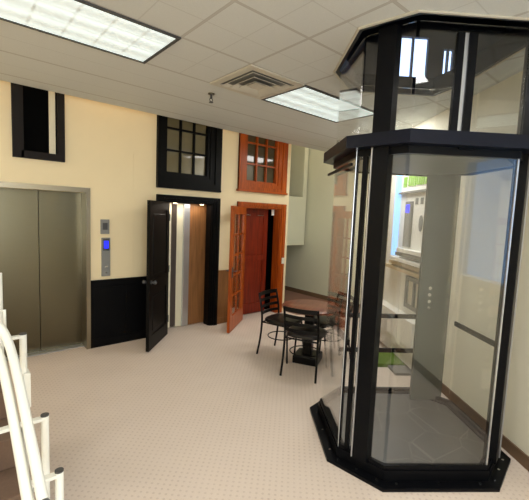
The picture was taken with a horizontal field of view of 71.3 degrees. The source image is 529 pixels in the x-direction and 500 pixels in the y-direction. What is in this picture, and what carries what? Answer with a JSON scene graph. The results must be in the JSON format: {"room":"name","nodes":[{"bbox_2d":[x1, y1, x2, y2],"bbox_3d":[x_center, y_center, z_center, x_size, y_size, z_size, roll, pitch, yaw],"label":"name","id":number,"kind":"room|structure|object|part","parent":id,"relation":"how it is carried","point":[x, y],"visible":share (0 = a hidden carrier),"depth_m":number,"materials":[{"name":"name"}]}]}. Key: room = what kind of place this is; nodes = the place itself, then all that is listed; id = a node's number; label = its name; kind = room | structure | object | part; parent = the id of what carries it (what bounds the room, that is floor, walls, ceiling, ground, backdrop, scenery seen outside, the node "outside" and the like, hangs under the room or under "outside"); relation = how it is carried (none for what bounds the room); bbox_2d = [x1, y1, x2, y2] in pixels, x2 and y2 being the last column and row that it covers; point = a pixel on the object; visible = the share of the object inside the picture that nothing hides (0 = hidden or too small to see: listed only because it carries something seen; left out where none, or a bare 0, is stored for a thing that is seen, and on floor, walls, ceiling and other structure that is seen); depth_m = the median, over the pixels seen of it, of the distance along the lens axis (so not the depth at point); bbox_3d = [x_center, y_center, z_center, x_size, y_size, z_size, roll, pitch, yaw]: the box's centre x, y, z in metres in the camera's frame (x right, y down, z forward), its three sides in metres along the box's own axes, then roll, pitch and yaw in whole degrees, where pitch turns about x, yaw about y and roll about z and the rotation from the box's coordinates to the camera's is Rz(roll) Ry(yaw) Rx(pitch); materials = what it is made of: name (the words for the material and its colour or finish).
{"room":"elevator showroom","nodes":[
{"label":"elevator showroom","id":0,"kind":"room"},
{"bbox_2d":[38,223,40,348],"bbox_3d":[-2.872,0.138,4.638,1.300,2.300,0.110,-2,7,-41],"label":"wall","id":1,"kind":"structure","parent":0,"point":[38,223],"depth_m":4.64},
{"bbox_2d":[0,80,291,310],"bbox_3d":[-2.587,-0.836,4.437,7.930,4.300,0.150,-2,7,-41],"label":"wall","id":2,"kind":"structure","parent":0,"point":[102,139],"depth_m":4.88,"materials":[{"name":"paint"}]},
{"bbox_2d":[11,83,64,161],"bbox_3d":[-2.584,-1.657,4.218,0.520,1.225,0.080,-2,7,-41],"label":"window","id":3,"kind":"structure","parent":2,"relation":"in","point":[37,115],"depth_m":4.25,"materials":[{"name":"black wood"}]},
{"bbox_3d":[-2.593,-1.644,4.259,0.400,1.060,0.010,-2,7,-41],"label":"pane","id":4,"kind":"part","parent":3,"relation":"part of","materials":[{"name":"black glass"}]},
{"bbox_2d":[0,182,90,360],"bbox_3d":[-2.772,0.262,4.489,1.150,2.090,0.290,-2,7,-41],"label":"elevator","id":5,"kind":"object","parent":2,"relation":"attached to","point":[60,260],"visible":0.96,"depth_m":4.62,"materials":[{"name":"silver metal"}]},
{"bbox_3d":[-2.990,0.282,4.422,0.491,2.015,0.030,-2,7,-41],"label":"panel","id":6,"kind":"part","parent":5,"relation":"part of","materials":[{"name":"brown metal"}]},
{"bbox_3d":[-2.848,1.288,4.638,1.035,0.014,0.170,-2,7,-41],"label":"sill","id":7,"kind":"part","parent":5,"relation":"part of","materials":[{"name":"metal"}]},
{"bbox_3d":[-2.612,0.266,4.748,0.491,2.015,0.030,-2,7,-41],"label":"panel","id":8,"kind":"part","parent":5,"relation":"part of","materials":[{"name":"brown metal"}]},
{"bbox_2d":[100,219,108,233],"bbox_3d":[-2.088,-0.305,4.826,0.110,0.190,0.023,-2,7,-41],"label":"panel","id":9,"kind":"object","parent":2,"relation":"attached to","point":[104,223],"visible":1,"depth_m":4.81,"materials":[{"name":"grey plastic"}]},
{"bbox_2d":[101,238,109,275],"bbox_3d":[-2.093,0.093,4.869,0.110,0.510,0.030,-2,7,-41],"label":"panel","id":10,"kind":"object","parent":2,"relation":"attached to","point":[105,242],"visible":1,"depth_m":4.86,"materials":[{"name":"grey metal"}]},
{"bbox_2d":[91,276,145,348],"bbox_3d":[-1.937,0.834,5.103,0.880,0.905,0.030,-2,7,-41],"label":"trim","id":11,"kind":"structure","parent":2,"relation":"attached to","point":[118,305],"depth_m":5.04,"materials":[{"name":"black paint"}]},
{"bbox_2d":[133,153,133,218],"bbox_3d":[-1.803,-0.464,5.066,0.006,1.695,0.002,-2,7,-41],"label":"trim","id":12,"kind":"structure","parent":2,"relation":"attached to","point":[133,153],"depth_m":5.03,"materials":[{"name":"paint"}]},
{"bbox_2d":[142,200,169,351],"bbox_3d":[-1.455,0.315,5.061,0.196,1.955,0.748,3,5,4],"label":"door","id":13,"kind":"structure","parent":2,"relation":"in","point":[158,212],"depth_m":4.96,"materials":[{"name":"black wood"}]},
{"bbox_3d":[-1.454,0.283,5.053,0.034,1.650,0.539,3,5,4],"label":"panel","id":14,"kind":"part","parent":13,"relation":"part of","materials":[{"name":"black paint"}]},
{"bbox_2d":[168,203,176,327],"bbox_3d":[-1.470,0.245,5.706,0.218,1.940,0.074,-2,7,-41],"label":"gate","id":15,"kind":"object","parent":2,"relation":"attached to","point":[173,207],"visible":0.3,"depth_m":5.73,"materials":[{"name":"metal"}]},
{"bbox_3d":[-1.480,0.248,5.668,0.065,1.940,0.030,-2,7,-41],"label":"gate post","id":16,"kind":"part","parent":15,"relation":"part of","materials":[{"name":"white metal"}]},
{"bbox_2d":[156,194,220,325],"bbox_3d":[-1.210,0.215,5.729,1.065,2.075,0.195,-2,7,-41],"label":"trim","id":17,"kind":"structure","parent":2,"relation":"attached to","point":[213,205],"depth_m":5.95,"materials":[{"name":"black wood"}]},
{"bbox_2d":[156,115,222,192],"bbox_3d":[-1.103,-1.617,5.513,1.070,1.430,0.115,-2,7,-41],"label":"window","id":18,"kind":"structure","parent":2,"relation":"in","point":[188,154],"depth_m":5.52,"materials":[{"name":"black wood"}]},
{"bbox_3d":[-1.168,-1.635,5.514,0.675,1.000,0.015,-2,7,-41],"label":"pane","id":19,"kind":"part","parent":18,"relation":"part of","materials":[{"name":"clear glass"}]},
{"bbox_3d":[-1.116,-0.918,5.561,1.070,0.030,0.065,-2,7,-41],"label":"sill","id":20,"kind":"part","parent":18,"relation":"part of","materials":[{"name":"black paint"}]},
{"bbox_2d":[217,269,235,323],"bbox_3d":[-0.655,0.781,6.209,0.363,0.905,0.030,-2,7,-41],"label":"trim","id":21,"kind":"structure","parent":2,"relation":"attached to","point":[223,275],"depth_m":6.18,"materials":[{"name":"brown wood"}]},
{"bbox_2d":[227,206,246,332],"bbox_3d":[-0.442,0.276,5.959,0.154,1.945,0.789,3,6,11],"label":"door","id":22,"kind":"structure","parent":2,"relation":"in","point":[233,319],"depth_m":5.89,"materials":[{"name":"brown wood"}]},
{"bbox_2d":[243,208,267,313],"bbox_3d":[-0.233,0.188,6.758,0.700,1.985,0.077,-2,7,-41],"label":"door","id":23,"kind":"structure","parent":2,"relation":"in","point":[256,219],"depth_m":6.82,"materials":[{"name":"brown wood"}]},
{"bbox_3d":[-0.247,0.193,6.774,0.500,1.600,0.020,-2,7,-41],"label":"panel","id":24,"kind":"part","parent":23,"relation":"part of","materials":[{"name":"brown wood"}]},
{"bbox_2d":[234,201,286,312],"bbox_3d":[-0.112,0.183,6.678,1.110,2.050,0.195,-2,7,-41],"label":"trim","id":25,"kind":"structure","parent":2,"relation":"attached to","point":[279,224],"depth_m":6.89,"materials":[{"name":"brown wood"}]},
{"bbox_2d":[236,133,288,194],"bbox_3d":[-0.010,-1.689,6.448,1.130,1.375,0.120,-2,7,-41],"label":"window","id":26,"kind":"structure","parent":2,"relation":"in","point":[262,162],"depth_m":6.48,"materials":[{"name":"brown wood"}]},
{"bbox_3d":[-0.068,-1.685,6.462,0.670,0.990,0.015,-2,7,-41],"label":"pane","id":27,"kind":"part","parent":26,"relation":"part of","materials":[{"name":"clear glass"}]},
{"bbox_3d":[-0.022,-1.020,6.494,1.130,0.035,0.070,-2,7,-41],"label":"sill","id":28,"kind":"part","parent":26,"relation":"part of","materials":[{"name":"brown wood"}]},
{"bbox_2d":[174,203,273,326],"bbox_3d":[-0.628,0.101,6.515,2.110,2.200,0.210,-2,7,-41],"label":"wall","id":29,"kind":"structure","parent":0,"point":[197,238],"depth_m":6.01,"materials":[{"name":"brown wood"}]},
{"bbox_2d":[181,203,189,325],"bbox_3d":[-1.264,0.156,5.884,0.100,2.140,0.060,-2,7,-41],"label":"trim","id":30,"kind":"structure","parent":29,"relation":"attached to","point":[186,207],"depth_m":5.86,"materials":[{"name":"metal"}]},
{"bbox_2d":[0,0,528,151],"bbox_3d":[1.766,-1.453,1.866,11.200,0.160,8.789,-2,7,-41],"label":"ceiling","id":31,"kind":"structure","parent":0,"point":[302,41],"depth_m":3.09,"materials":[{"name":"tile"}]},
{"bbox_2d":[0,0,180,63],"bbox_3d":[-1.316,-1.557,2.508,1.310,0.012,0.655,-2,7,-41],"label":"recessed light","id":32,"kind":"object","parent":31,"relation":"in","point":[82,22],"visible":1,"depth_m":2.57,"materials":[{"name":"grey plastic"}]},
{"bbox_2d":[208,92,214,102],"bbox_3d":[-0.569,-1.623,3.936,0.070,0.097,0.070,-2,7,-41],"label":"sprinkler","id":33,"kind":"object","parent":31,"relation":"attached to","point":[211,94],"visible":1,"depth_m":3.93,"materials":[{"name":"silver metal"}]},
{"bbox_2d":[210,64,304,99],"bbox_3d":[-0.077,-1.595,3.578,0.655,0.050,0.655,-2,7,-41],"label":"ceiling vent","id":34,"kind":"object","parent":31,"relation":"in","point":[251,80],"visible":1,"depth_m":3.53,"materials":[{"name":"beige metal"}]},
{"bbox_3d":[-0.078,-1.585,3.579,0.245,0.030,0.245,-2,7,-41],"label":"blade","id":35,"kind":"part","parent":34,"relation":"part of","materials":[{"name":"beige metal"}]},
{"bbox_3d":[-0.077,-1.595,3.578,0.365,0.030,0.365,-2,7,-41],"label":"blade","id":36,"kind":"part","parent":34,"relation":"part of","materials":[{"name":"beige metal"}]},
{"bbox_3d":[-0.077,-1.605,3.577,0.485,0.030,0.485,-2,7,-41],"label":"blade","id":37,"kind":"part","parent":34,"relation":"part of","materials":[{"name":"beige metal"}]},
{"bbox_2d":[261,85,372,122],"bbox_3d":[0.671,-1.639,4.221,1.310,0.012,0.655,-2,7,-41],"label":"recessed light","id":38,"kind":"object","parent":31,"relation":"in","point":[306,99],"visible":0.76,"depth_m":4.15,"materials":[{"name":"grey plastic"}]},
{"bbox_2d":[7,290,528,499],"bbox_3d":[0.258,1.557,3.757,11.200,0.106,13.000,-2,7,-41],"label":"floor","id":39,"kind":"structure","parent":0,"point":[200,414],"depth_m":3.30,"materials":[{"name":"carpet"}]},
{"bbox_2d":[0,382,20,499],"bbox_3d":[-1.884,1.242,1.883,1.030,0.712,1.280,-2,7,-41],"label":"stairs","id":40,"kind":"structure","parent":39,"relation":"on","point":[9,486],"depth_m":2.06,"materials":[{"name":"wood"}]},
{"bbox_2d":[0,273,63,499],"bbox_3d":[-1.348,0.906,2.010,1.172,1.402,0.562,5,6,26],"label":"rail","id":41,"kind":"object","parent":39,"relation":"on","point":[26,452],"visible":1,"depth_m":1.84,"materials":[{"name":"white metal"}]},
{"bbox_3d":[-1.739,0.492,2.415,0.049,0.690,0.050,-2,7,-41],"label":"newel post","id":42,"kind":"part","parent":41,"relation":"part of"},
{"bbox_3d":[-1.548,0.541,2.268,0.105,0.018,0.040,-2,7,-41],"label":"link arm","id":43,"kind":"part","parent":41,"relation":"part of"},
{"bbox_3d":[-1.304,0.916,1.904,0.296,0.018,0.040,-2,7,-41],"label":"link arm","id":44,"kind":"part","parent":41,"relation":"part of"},
{"bbox_3d":[-1.529,1.041,2.351,0.040,1.044,0.040,-2,7,-41],"label":"rail post","id":45,"kind":"part","parent":41,"relation":"part of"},
{"bbox_3d":[-1.077,1.115,1.784,0.150,0.018,0.040,-2,7,-41],"label":"link arm","id":46,"kind":"part","parent":41,"relation":"part of"},
{"bbox_3d":[-1.206,1.250,2.033,0.040,0.716,0.040,-2,7,-41],"label":"rail post","id":47,"kind":"part","parent":41,"relation":"part of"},
{"bbox_3d":[-1.031,1.363,1.857,0.040,0.539,0.040,-2,7,-41],"label":"rail post","id":48,"kind":"part","parent":41,"relation":"part of","materials":[{"name":"white metal"}]},
{"bbox_2d":[256,288,303,363],"bbox_3d":[0.218,0.982,4.919,0.533,0.829,0.452,6,7,36],"label":"dining chair","id":49,"kind":"object","parent":39,"relation":"on","point":[277,319],"visible":0.82,"depth_m":4.87,"materials":[{"name":"black metal"}]},
{"bbox_3d":[-0.063,0.974,4.871,0.090,0.829,0.037,6,7,36],"label":"leg","id":50,"kind":"part","parent":49,"relation":"part of","materials":[{"name":"black metal"}]},
{"bbox_3d":[0.237,0.952,4.903,0.403,0.023,0.407,6,7,36],"label":"seat frame","id":51,"kind":"part","parent":49,"relation":"part of","materials":[{"name":"black metal"}]},
{"bbox_3d":[0.175,0.953,5.200,0.090,0.829,0.037,6,7,36],"label":"leg","id":52,"kind":"part","parent":49,"relation":"part of","materials":[{"name":"black metal"}]},
{"bbox_3d":[0.252,0.918,4.891,0.435,0.054,0.445,6,7,36],"label":"seat","id":53,"kind":"part","parent":49,"relation":"part of","materials":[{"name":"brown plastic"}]},
{"bbox_3d":[0.284,1.199,4.643,0.025,0.454,0.079,1,6,-13],"label":"leg","id":54,"kind":"part","parent":49,"relation":"part of","materials":[{"name":"black metal"}]},
{"bbox_2d":[279,306,326,383],"bbox_3d":[0.483,1.046,4.361,0.451,0.829,0.533,5,6,23],"label":"dining chair","id":55,"kind":"object","parent":39,"relation":"on","point":[307,332],"visible":0.98,"depth_m":4.18,"materials":[{"name":"black metal"}]},
{"bbox_3d":[0.216,1.045,4.259,0.037,0.829,0.090,5,6,23],"label":"leg","id":56,"kind":"part","parent":55,"relation":"part of","materials":[{"name":"black metal"}]},
{"bbox_3d":[0.493,1.013,4.378,0.407,0.023,0.403,5,6,23],"label":"seat frame","id":57,"kind":"part","parent":55,"relation":"part of","materials":[{"name":"black metal"}]},
{"bbox_3d":[0.501,0.976,4.389,0.445,0.054,0.435,5,6,23],"label":"seat","id":58,"kind":"part","parent":55,"relation":"part of","materials":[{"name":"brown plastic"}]},
{"bbox_3d":[0.588,1.076,4.097,0.037,0.829,0.090,5,6,23],"label":"leg","id":59,"kind":"part","parent":55,"relation":"part of","materials":[{"name":"black metal"}]},
{"bbox_3d":[0.748,1.230,4.514,0.079,0.454,0.025,0,6,-25],"label":"leg","id":60,"kind":"part","parent":55,"relation":"part of","materials":[{"name":"metal"}]},
{"bbox_2d":[282,299,338,366],"bbox_3d":[0.569,1.068,4.721,0.720,0.720,0.720,4,6,21],"label":"cafe table","id":61,"kind":"object","parent":39,"relation":"on","point":[324,308],"visible":0.8,"depth_m":4.66,"materials":[{"name":"brown wood"}]},
{"bbox_2d":[315,291,353,358],"bbox_3d":[0.873,1.007,4.942,0.533,0.829,0.452,1,6,-19],"label":"dining chair","id":62,"kind":"object","parent":39,"relation":"on","point":[324,320],"visible":0.47,"depth_m":4.86,"materials":[{"name":"black metal"}]},
{"bbox_3d":[0.840,0.939,4.923,0.435,0.054,0.445,1,6,-19],"label":"seat","id":63,"kind":"part","parent":62,"relation":"part of","materials":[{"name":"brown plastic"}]},
{"bbox_3d":[0.997,0.987,5.198,0.090,0.829,0.037,1,6,-19],"label":"leg","id":64,"kind":"part","parent":62,"relation":"part of","materials":[{"name":"black metal"}]},
{"bbox_3d":[1.128,1.029,4.815,0.090,0.829,0.037,1,6,-19],"label":"leg","id":65,"kind":"part","parent":62,"relation":"part of","materials":[{"name":"black metal"}]},
{"bbox_2d":[378,352,406,366],"bbox_3d":[1.634,1.434,4.903,0.470,0.045,0.500,2,5,-3],"label":"floor mat","id":66,"kind":"object","parent":39,"relation":"on","point":[385,359],"visible":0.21,"depth_m":4.76,"materials":[{"name":"green carpet"}]},
{"bbox_2d":[388,365,410,375],"bbox_3d":[1.688,1.480,4.533,0.260,0.030,0.230,2,5,-3],"label":"floor mat","id":67,"kind":"object","parent":39,"relation":"on","point":[400,370],"visible":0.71,"depth_m":4.50,"materials":[{"name":"grey rubber"}]},
{"bbox_2d":[310,9,528,491],"bbox_3d":[1.248,-0.031,3.108,1.460,3.270,1.484,2,5,-3],"label":"elevator","id":68,"kind":"object","parent":39,"relation":"on","point":[413,438],"visible":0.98,"depth_m":2.67,"materials":[{"name":"metal"}]},
{"bbox_3d":[0.627,0.679,3.114,0.022,0.045,0.600,2,5,-3],"label":"handrail","id":69,"kind":"part","parent":68,"relation":"part of","materials":[{"name":"metal"}]},
{"bbox_3d":[0.606,-0.651,3.012,0.017,0.020,0.740,2,5,-3],"label":"pane rail","id":70,"kind":"part","parent":68,"relation":"part of","materials":[{"name":"black metal"}]},
{"bbox_3d":[0.622,0.398,2.740,0.022,2.235,0.022,2,5,-3],"label":"corner post","id":71,"kind":"part","parent":68,"relation":"part of","materials":[{"name":"silver metal"}]},
{"bbox_3d":[0.671,0.405,2.697,0.030,2.235,0.030,7,7,41],"label":"corner post","id":72,"kind":"part","parent":68,"relation":"part of","materials":[{"name":"metal"}]},
{"bbox_3d":[0.757,0.416,2.620,0.125,2.235,0.085,7,7,41],"label":"post","id":73,"kind":"part","parent":68,"relation":"part of","materials":[{"name":"black metal"}]},
{"bbox_3d":[1.183,1.002,3.691,0.880,0.044,0.025,2,5,-3],"label":"kick rail","id":74,"kind":"part","parent":68,"relation":"part of","materials":[{"name":"metal"}]},
{"bbox_3d":[1.197,0.653,3.658,0.880,0.044,0.025,2,5,-3],"label":"handrail","id":75,"kind":"part","parent":68,"relation":"part of","materials":[{"name":"metal"}]},
{"bbox_3d":[0.821,-1.121,2.473,0.125,0.685,0.085,7,7,41],"label":"post","id":76,"kind":"part","parent":68,"relation":"part of","materials":[{"name":"black metal"}]},
{"bbox_3d":[1.188,1.485,3.211,1.290,0.030,1.205,2,5,-3],"label":"pane rail","id":77,"kind":"part","parent":68,"relation":"part of","materials":[{"name":"black metal"}]},
{"bbox_3d":[1.279,-0.698,3.001,1.290,0.050,1.205,2,5,-3],"label":"pane rail","id":78,"kind":"part","parent":68,"relation":"part of","materials":[{"name":"black metal"}]},
{"bbox_3d":[1.217,-1.494,2.962,1.249,0.011,1.484,2,5,-3],"label":"ceiling trim","id":79,"kind":"part","parent":68,"relation":"part of","materials":[{"name":"black metal"}]},
{"bbox_3d":[1.814,0.722,3.182,0.022,0.045,0.600,2,5,-3],"label":"handrail","id":80,"kind":"part","parent":68,"relation":"part of","materials":[{"name":"black metal"}]},
{"bbox_3d":[1.758,0.452,2.678,0.010,2.235,0.339,7,7,41],"label":"glass pane","id":81,"kind":"part","parent":68,"relation":"part of","materials":[{"name":"clear glass"}]},
{"bbox_3d":[1.749,0.453,2.667,0.085,2.235,0.125,7,7,41],"label":"post","id":82,"kind":"part","parent":68,"relation":"part of","materials":[{"name":"metal"}]},
{"bbox_3d":[1.813,-1.084,2.519,0.085,0.685,0.125,7,7,41],"label":"post","id":83,"kind":"part","parent":68,"relation":"part of","materials":[{"name":"black metal"}]},
{"bbox_3d":[1.823,-1.085,2.530,0.010,0.685,0.339,7,7,41],"label":"glass pane","id":84,"kind":"part","parent":68,"relation":"part of","materials":[{"name":"clear glass"}]},
{"bbox_2d":[287,144,308,244],"bbox_3d":[0.257,-1.678,8.252,1.410,3.120,0.600,-2,7,-41],"label":"wall","id":85,"kind":"structure","parent":0,"point":[298,169],"depth_m":8.47,"materials":[{"name":"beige paint"}]},
{"bbox_2d":[285,148,368,303],"bbox_3d":[1.358,-1.043,8.294,0.150,4.300,5.100,-2,7,-41],"label":"wall","id":86,"kind":"structure","parent":0,"point":[320,265],"depth_m":8.19,"materials":[{"name":"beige paint"}]},
{"bbox_2d":[285,286,359,308],"bbox_3d":[1.304,1.063,8.326,0.020,0.100,4.600,-2,7,-41],"label":"baseboard","id":87,"kind":"structure","parent":86,"relation":"attached to","point":[300,291],"depth_m":8.49,"materials":[{"name":"brown wood"}]},
{"bbox_2d":[383,181,391,296],"bbox_3d":[2.327,-0.196,6.126,1.267,3.110,0.120,-2,7,-41],"label":"wall","id":88,"kind":"structure","parent":0,"point":[391,181],"depth_m":5.67,"materials":[{"name":"beige paint"}]},
{"bbox_2d":[346,14,523,77],"bbox_3d":[1.343,-3.106,3.132,4.800,2.810,4.700,2,5,-3],"label":"ceiling","id":89,"kind":"structure","parent":0,"point":[442,30],"depth_m":5.35,"materials":[{"name":"paint"}]},
{"bbox_2d":[399,37,430,77],"bbox_3d":[2.144,-2.544,5.424,0.500,1.100,0.080,2,5,-3],"label":"window","id":90,"kind":"structure","parent":89,"relation":"in","point":[415,53],"depth_m":5.42,"materials":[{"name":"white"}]},
{"bbox_3d":[2.144,-2.543,5.414,0.500,1.100,0.060,2,5,-3],"label":"frame","id":91,"kind":"part","parent":90,"relation":"part of","materials":[{"name":"paint"}]},
{"bbox_2d":[440,49,454,74],"bbox_3d":[2.681,-2.728,5.435,0.200,0.410,0.080,2,5,-3],"label":"window","id":92,"kind":"structure","parent":89,"relation":"in","point":[447,59],"depth_m":5.41,"materials":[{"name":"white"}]},
{"bbox_3d":[2.679,-2.732,5.470,0.200,0.410,0.010,2,5,-3],"label":"pane","id":93,"kind":"part","parent":92,"relation":"part of","materials":[{"name":"white glass"}]},
{"bbox_2d":[412,71,528,455],"bbox_3d":[2.186,0.196,1.993,0.150,3.110,7.500,2,5,-3],"label":"wall","id":94,"kind":"structure","parent":0,"point":[483,206],"depth_m":3.40,"materials":[{"name":"beige paint"}]},
{"bbox_2d":[380,175,426,368],"bbox_3d":[1.845,0.051,4.979,0.160,2.700,1.300,2,5,-3],"label":"display","id":95,"kind":"object","parent":94,"relation":"attached to","point":[408,193],"visible":0.59,"depth_m":4.91,"materials":[{"name":"white laminate"}]},
{"bbox_2d":[382,300,414,335],"bbox_3d":[1.810,0.896,5.060,0.160,0.140,1.300,2,5,-3],"label":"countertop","id":96,"kind":"structure","parent":95,"relation":"on","point":[408,325],"depth_m":4.83,"materials":[{"name":"white laminate"}]},
{"bbox_2d":[385,263,418,278],"bbox_3d":[1.852,0.267,4.900,0.100,0.045,1.100,2,5,-3],"label":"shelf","id":97,"kind":"object","parent":95,"relation":"attached to","point":[411,272],"depth_m":4.83,"materials":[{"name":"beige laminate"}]},
{"bbox_2d":[389,256,419,267],"bbox_3d":[1.852,0.147,4.788,0.120,0.045,0.900,2,5,-3],"label":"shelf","id":98,"kind":"object","parent":95,"relation":"attached to","point":[406,261],"depth_m":4.76,"materials":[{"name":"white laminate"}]},
{"bbox_2d":[389,259,419,271],"bbox_3d":[1.867,0.208,4.845,0.080,0.045,1.000,2,5,-3],"label":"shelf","id":99,"kind":"object","parent":95,"relation":"attached to","point":[396,264],"depth_m":4.88,"materials":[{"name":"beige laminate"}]},
{"bbox_3d":[1.927,-0.230,4.956,0.020,2.130,1.300,2,5,-3],"label":"panel","id":100,"kind":"part","parent":95,"relation":"part of","materials":[{"name":"white laminate"}]},
{"bbox_2d":[395,251,420,260],"bbox_3d":[1.878,0.083,4.733,0.080,0.045,0.800,2,5,-3],"label":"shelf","id":101,"kind":"object","parent":95,"relation":"attached to","point":[403,255],"depth_m":4.76,"materials":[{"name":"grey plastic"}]},
{"bbox_3d":[1.909,-0.342,4.904,0.030,0.600,0.180,2,5,-3],"label":"fixture plate","id":102,"kind":"part","parent":95,"relation":"part of","materials":[{"name":"grey plastic"}]},
{"bbox_2d":[396,248,420,256],"bbox_3d":[1.868,0.028,4.676,0.110,0.045,0.700,2,5,-3],"label":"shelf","id":103,"kind":"object","parent":95,"relation":"attached to","point":[412,252],"depth_m":4.68,"materials":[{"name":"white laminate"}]},
{"bbox_3d":[1.885,0.561,4.654,0.040,0.410,0.450,2,5,-3],"label":"case frame","id":104,"kind":"part","parent":95,"relation":"part of","materials":[{"name":"grey plastic"}]},
{"bbox_2d":[399,189,425,193],"bbox_3d":[1.927,-0.751,4.754,0.040,0.025,1.000,2,5,-3],"label":"shelf","id":105,"kind":"object","parent":95,"relation":"attached to","point":[409,191],"depth_m":4.78,"materials":[{"name":"grey plastic"}]},
{"bbox_3d":[1.898,0.562,4.655,0.015,0.410,0.450,2,5,-3],"label":"case pane","id":106,"kind":"part","parent":95,"relation":"part of","materials":[{"name":"beige plastic"}]},
{"bbox_3d":[1.937,-0.329,4.574,0.010,0.200,0.090,2,5,-3],"label":"oval plate","id":107,"kind":"part","parent":95,"relation":"part of","materials":[{"name":"grey plastic"}]},
{"bbox_2d":[441,383,528,471],"bbox_3d":[2.041,1.690,2.132,0.015,0.100,7.500,2,5,-3],"label":"baseboard","id":108,"kind":"structure","parent":94,"relation":"attached to","point":[507,445],"depth_m":3.33,"materials":[{"name":"brown wood"}]}
]}

